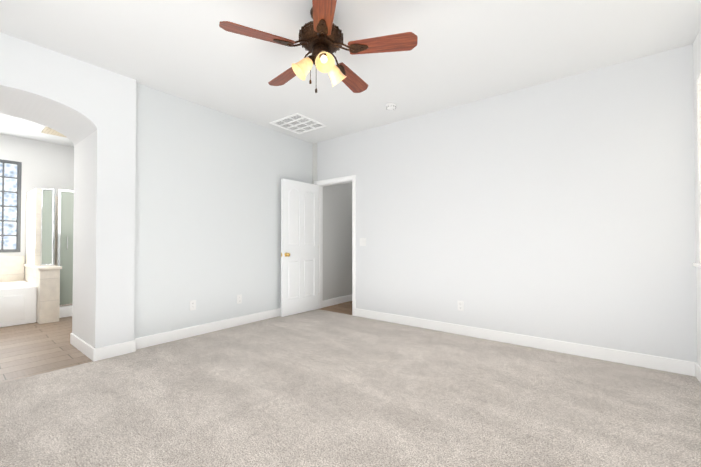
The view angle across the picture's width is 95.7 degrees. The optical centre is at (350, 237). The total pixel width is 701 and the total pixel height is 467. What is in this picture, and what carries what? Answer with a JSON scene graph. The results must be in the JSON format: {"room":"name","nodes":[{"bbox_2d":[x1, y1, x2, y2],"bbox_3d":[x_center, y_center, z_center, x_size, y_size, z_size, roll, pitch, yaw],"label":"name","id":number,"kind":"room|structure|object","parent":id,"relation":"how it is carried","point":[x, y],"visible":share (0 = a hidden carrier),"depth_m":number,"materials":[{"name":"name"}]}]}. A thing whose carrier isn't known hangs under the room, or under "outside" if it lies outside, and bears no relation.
{"room":"empty bedroom","nodes":[
{"label":"empty bedroom","id":0,"kind":"room"},
{"bbox_2d":[0,134,73,279],"bbox_3d":[-5.265,-0.207,4.945,0.120,2.740,3.120,-1,-1,38],"label":"wall","id":1,"kind":"structure","parent":0,"point":[46,165],"depth_m":5.11,"materials":[{"name":"white paint"}]},
{"bbox_2d":[0,159,21,251],"bbox_3d":[-5.454,-0.486,4.658,0.087,1.410,0.850,-1,-1,38],"label":"window","id":2,"kind":"structure","parent":1,"relation":"in","point":[10,206],"depth_m":4.88,"materials":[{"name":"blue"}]},
{"bbox_2d":[0,256,26,282],"bbox_3d":[-5.536,0.714,4.273,0.250,0.880,1.625,-1,-1,38],"label":"tile","id":3,"kind":"structure","parent":1,"relation":"attached to","point":[11,268],"depth_m":4.87,"materials":[{"name":"beige tile"}]},
{"bbox_2d":[23,188,61,323],"bbox_3d":[-4.559,0.224,4.685,1.241,1.870,0.240,-1,-1,38],"label":"wall tile","id":4,"kind":"structure","parent":1,"relation":"attached to","point":[44,280],"depth_m":4.32,"materials":[{"name":"white tile"}]},
{"bbox_2d":[0,316,92,382],"bbox_3d":[-3.933,1.198,3.822,3.580,0.100,3.240,-1,-1,38],"label":"floor","id":5,"kind":"structure","parent":0,"point":[31,349],"depth_m":3.21,"materials":[{"name":"beige wood"}]},
{"bbox_2d":[0,281,36,327],"bbox_3d":[-5.097,0.899,3.932,0.854,0.500,1.621,-1,-1,38],"label":"bathtub","id":6,"kind":"object","parent":5,"relation":"on","point":[18,302],"visible":1,"depth_m":4.19,"materials":[{"name":"white ceramic"}]},
{"bbox_2d":[40,189,73,317],"bbox_3d":[-4.042,0.228,4.978,0.230,1.870,1.163,-1,-1,38],"label":"shower enclosure","id":7,"kind":"object","parent":5,"relation":"on","point":[65,231],"visible":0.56,"depth_m":4.64,"materials":[{"name":"clear glass"}]},
{"bbox_2d":[0,32,135,347],"bbox_3d":[-3.166,-0.237,2.583,0.830,2.740,2.187,-1,-1,38],"label":"wall","id":8,"kind":"structure","parent":0,"point":[87,110],"depth_m":3.03,"materials":[{"name":"paint"}]},
{"bbox_2d":[70,333,93,361],"bbox_3d":[-2.680,1.083,3.170,0.830,0.115,0.018,-1,-1,38],"label":"baseboard","id":9,"kind":"structure","parent":8,"relation":"attached to","point":[78,343],"depth_m":3.13,"materials":[{"name":"white paint"}]},
{"bbox_2d":[94,338,137,360],"bbox_3d":[-2.251,1.081,3.064,0.020,0.115,0.312,-1,-1,38],"label":"baseboard","id":10,"kind":"structure","parent":8,"relation":"attached to","point":[101,353],"depth_m":3.04,"materials":[{"name":"white paint"}]},
{"bbox_2d":[134,83,312,338],"bbox_3d":[-1.729,-0.213,4.494,0.770,2.740,2.593,-1,-1,38],"label":"wall","id":11,"kind":"structure","parent":0,"point":[207,209],"depth_m":3.82,"materials":[{"name":"white paint"}]},
{"bbox_2d":[190,300,195,310],"bbox_3d":[-1.838,0.787,3.702,0.009,0.116,0.072,-1,-1,38],"label":"electrical outlet","id":12,"kind":"object","parent":11,"relation":"attached to","point":[192,304],"visible":1,"depth_m":3.70,"materials":[{"name":"white plastic"}]},
{"bbox_2d":[138,308,280,348],"bbox_3d":[-1.415,1.096,4.234,0.025,0.115,2.592,-1,-1,38],"label":"baseboard","id":13,"kind":"structure","parent":11,"relation":"attached to","point":[156,339],"depth_m":3.78,"materials":[{"name":"white paint"}]},
{"bbox_2d":[237,294,241,303],"bbox_3d":[-1.466,0.808,4.184,0.009,0.116,0.072,-1,-1,38],"label":"electrical outlet","id":14,"kind":"object","parent":11,"relation":"attached to","point":[239,299],"visible":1,"depth_m":4.18,"materials":[{"name":"white plastic"}]},
{"bbox_2d":[313,143,351,300],"bbox_3d":[0.111,-0.191,6.264,0.220,2.740,2.460,-1,-1,38],"label":"wall","id":15,"kind":"structure","parent":0,"point":[337,240],"depth_m":5.61,"materials":[{"name":"white paint"}]},
{"bbox_2d":[281,178,318,316],"bbox_3d":[-0.768,0.144,4.920,0.163,2.020,0.747,-1,-1,38],"label":"door","id":16,"kind":"structure","parent":15,"relation":"in","point":[299,247],"depth_m":4.88,"materials":[{"name":"white paint"}]},
{"bbox_2d":[323,294,351,307],"bbox_3d":[0.204,1.121,6.176,0.015,0.115,2.220,-1,-1,38],"label":"baseboard","id":17,"kind":"structure","parent":15,"relation":"attached to","point":[334,301],"depth_m":5.59,"materials":[{"name":"white paint"}]},
{"bbox_2d":[320,301,351,314],"bbox_3d":[0.594,1.224,5.874,1.440,0.100,2.460,-1,-1,38],"label":"floor","id":18,"kind":"structure","parent":0,"point":[345,308],"depth_m":5.24,"materials":[{"name":"brown wood"}]},
{"bbox_2d":[0,309,700,466],"bbox_3d":[-0.359,1.176,2.037,4.380,0.100,4.780,-1,-1,38],"label":"floor carpet","id":19,"kind":"object","parent":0,"point":[318,388],"visible":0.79,"depth_m":2.13,"materials":[{"name":"beige carpet"}]},
{"bbox_2d":[0,0,700,146],"bbox_3d":[-0.937,-1.639,4.073,8.060,0.100,7.240,-1,-1,38],"label":"ceiling","id":20,"kind":"structure","parent":0,"point":[464,52],"depth_m":2.66,"materials":[{"name":"white paint"}]},
{"bbox_2d":[41,127,66,137],"bbox_3d":[-4.343,-1.567,4.717,0.380,0.026,0.320,-1,-1,38],"label":"ceiling vent","id":21,"kind":"object","parent":20,"relation":"in","point":[47,130],"visible":0.5,"depth_m":4.68,"materials":[{"name":"beige"}]},
{"bbox_2d":[270,113,326,133],"bbox_3d":[-0.725,-1.578,4.413,0.560,0.012,0.560,-1,-1,38],"label":"ceiling vent","id":22,"kind":"object","parent":20,"relation":"in","point":[297,123],"visible":1,"depth_m":4.39,"materials":[{"name":"white metal"}]},
{"bbox_2d":[219,0,417,92],"bbox_3d":[-0.213,-1.303,2.294,1.277,0.614,1.277,-1,-1,38],"label":"ceiling fan","id":23,"kind":"object","parent":20,"relation":"hanging from","point":[321,37],"visible":1,"depth_m":2.17,"materials":[{"name":"brown wood"}]},
{"bbox_2d":[385,103,396,109],"bbox_3d":[0.487,-1.568,3.806,0.136,0.046,0.136,-1,-1,38],"label":"smoke detector","id":24,"kind":"object","parent":20,"relation":"attached to","point":[390,106],"visible":1,"depth_m":3.77,"materials":[{"name":"white plastic"}]},
{"bbox_2d":[317,44,696,361],"bbox_3d":[1.243,-0.221,3.913,4.435,2.740,0.120,-1,-1,38],"label":"wall","id":25,"kind":"structure","parent":0,"point":[562,209],"depth_m":3.25,"materials":[{"name":"white paint"}]},
{"bbox_2d":[314,175,355,315],"bbox_3d":[-0.225,0.114,5.031,0.860,2.100,0.138,-1,-1,38],"label":"door frame","id":26,"kind":"structure","parent":25,"relation":"attached to","point":[342,180],"depth_m":4.94,"materials":[{"name":"white paint"}]},
{"bbox_2d":[360,238,365,245],"bbox_3d":[0.179,0.059,4.647,0.116,0.116,0.013,-1,-1,38],"label":"switch plate","id":27,"kind":"object","parent":25,"relation":"attached to","point":[362,241],"visible":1,"depth_m":4.64,"materials":[{"name":"white plastic"}]},
{"bbox_2d":[458,301,463,310],"bbox_3d":[1.308,0.808,3.768,0.072,0.116,0.009,-1,-1,38],"label":"electrical outlet","id":28,"kind":"object","parent":25,"relation":"attached to","point":[460,305],"visible":1,"depth_m":3.76,"materials":[{"name":"white plastic"}]},
{"bbox_2d":[356,308,690,375],"bbox_3d":[1.441,1.089,3.659,3.440,0.115,0.015,-1,-1,38],"label":"baseboard","id":29,"kind":"structure","parent":25,"relation":"attached to","point":[689,368],"depth_m":3.22,"materials":[{"name":"white paint"}]},
{"bbox_2d":[693,28,700,366],"bbox_3d":[1.438,-0.262,0.668,0.160,2.740,4.780,-1,-1,38],"label":"wall","id":30,"kind":"structure","parent":0,"point":[697,58],"depth_m":2.54,"materials":[{"name":"white paint"}]},
{"bbox_2d":[690,362,700,382],"bbox_3d":[1.405,1.052,0.753,0.018,0.115,4.660,-1,-1,38],"label":"baseboard","id":31,"kind":"structure","parent":30,"relation":"attached to","point":[695,369],"depth_m":2.58,"materials":[{"name":"white paint"}]},
{"bbox_2d":[693,263,700,267],"bbox_3d":[2.252,0.205,1.790,0.130,0.025,1.860,-1,-1,38],"label":"trim","id":32,"kind":"structure","parent":30,"relation":"attached to","point":[697,265],"depth_m":2.47,"materials":[{"name":"white paint"}]},
{"bbox_2d":[697,75,700,201],"bbox_3d":[2.246,-0.543,1.804,0.068,1.464,1.788,-1,-1,38],"label":"window blinds","id":33,"kind":"object","parent":30,"relation":"attached to","point":[699,98],"visible":1,"depth_m":2.48,"materials":[{"name":"white"}]}
]}

